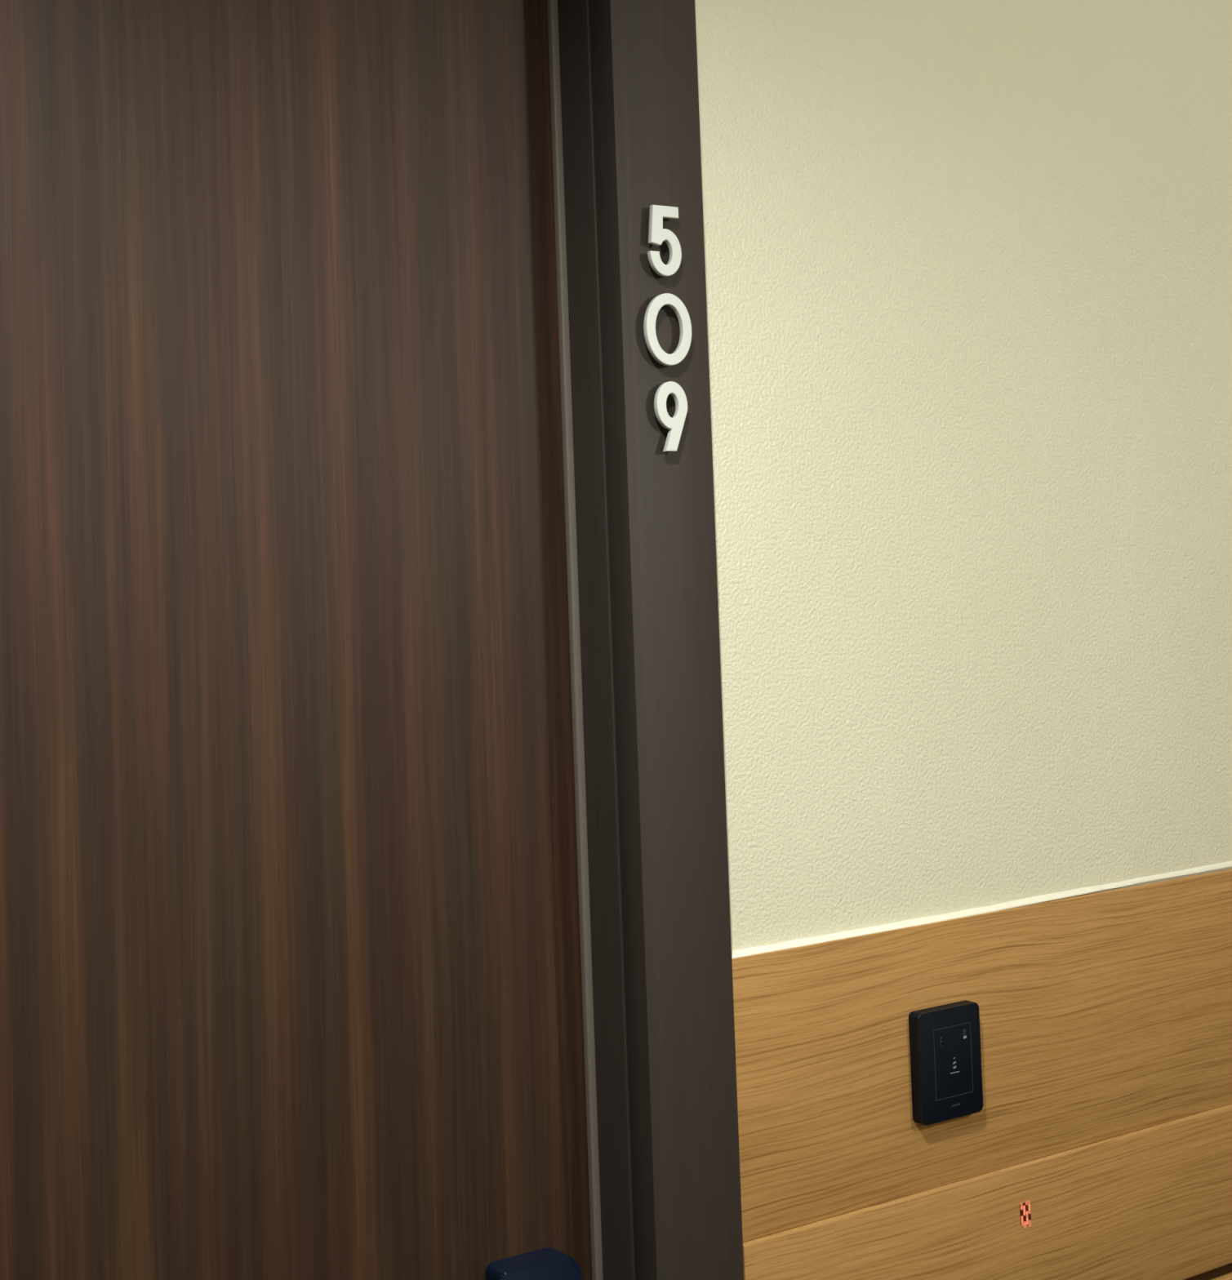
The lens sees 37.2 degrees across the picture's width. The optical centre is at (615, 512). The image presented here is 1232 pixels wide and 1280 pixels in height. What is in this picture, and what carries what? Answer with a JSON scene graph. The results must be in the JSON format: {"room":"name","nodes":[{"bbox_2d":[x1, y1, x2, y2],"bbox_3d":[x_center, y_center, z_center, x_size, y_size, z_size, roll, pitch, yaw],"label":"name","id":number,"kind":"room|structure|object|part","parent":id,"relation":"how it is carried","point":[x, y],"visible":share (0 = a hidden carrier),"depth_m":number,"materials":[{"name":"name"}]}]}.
{"room":"hotel corridor","nodes":[
{"label":"hotel corridor","id":0,"kind":"room"},
{"bbox_2d":[694,0,1231,1279],"bbox_3d":[-0.575,0.349,1.446,9.800,2.450,0.176,-1,-3,-33],"label":"wall","id":1,"kind":"structure","parent":0,"point":[968,263],"depth_m":2.00,"materials":[{"name":"paint"}]},
{"bbox_2d":[0,0,591,1279],"bbox_3d":[-0.410,0.471,1.555,0.919,2.191,0.117,-1,-3,-33],"label":"door","id":2,"kind":"structure","parent":1,"relation":"in","point":[291,988],"depth_m":1.66,"materials":[{"name":"brown wood"}]},
{"bbox_2d":[546,0,743,1279],"bbox_3d":[-0.408,0.422,1.551,1.131,2.300,0.170,-1,-3,-33],"label":"door frame","id":3,"kind":"structure","parent":1,"relation":"attached to","point":[664,1195],"depth_m":1.77,"materials":[{"name":"laminate"}]},
{"bbox_2d":[647,204,681,276],"bbox_3d":[0.045,-0.263,1.776,0.037,0.068,0.014,-1,-3,-33],"label":"room number digit","id":4,"kind":"object","parent":3,"relation":"attached to","point":[657,234],"visible":1,"depth_m":1.77,"materials":[{"name":"white plastic"}]},
{"bbox_2d":[643,293,691,365],"bbox_3d":[0.048,-0.177,1.773,0.053,0.070,0.014,-1,-3,-33],"label":"room number digit","id":5,"kind":"object","parent":3,"relation":"attached to","point":[671,300],"visible":1,"depth_m":1.77,"materials":[{"name":"white plastic"}]},
{"bbox_2d":[653,381,687,451],"bbox_3d":[0.051,-0.093,1.770,0.036,0.068,0.014,-1,-3,-33],"label":"room number digit","id":6,"kind":"object","parent":3,"relation":"attached to","point":[674,424],"visible":1,"depth_m":1.76,"materials":[{"name":"white plastic"}]},
{"bbox_2d":[908,1000,982,1125],"bbox_3d":[0.347,0.577,1.922,0.086,0.114,0.015,-1,-3,-33],"label":"card reader","id":7,"kind":"object","parent":1,"relation":"attached to","point":[945,1054],"visible":1,"depth_m":1.91,"materials":[{"name":"black plastic"}]},
{"bbox_3d":[1.852,0.551,2.910,4.139,0.274,0.006,-1,-2,-33],"label":"oak panel","id":8,"kind":"part","parent":1,"relation":"part of","materials":[{"name":"brown wood"}]},
{"bbox_3d":[1.861,0.779,2.900,4.139,0.182,0.010,-1,-2,-33],"label":"oak panel","id":9,"kind":"part","parent":1,"relation":"part of","materials":[{"name":"brown wood"}]},
{"bbox_2d":[1019,1200,1031,1228],"bbox_3d":[0.443,0.759,1.977,0.016,0.028,0.001,-1,-3,-33],"label":"indicator","id":10,"kind":"object","parent":1,"relation":"attached to","point":[1024,1208],"visible":1,"depth_m":1.98,"materials":[{"name":"red"}]},
{"bbox_3d":[1.875,1.162,2.886,4.139,0.554,0.010,-1,-2,-33],"label":"oak panel","id":11,"kind":"part","parent":1,"relation":"part of","materials":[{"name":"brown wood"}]}
]}

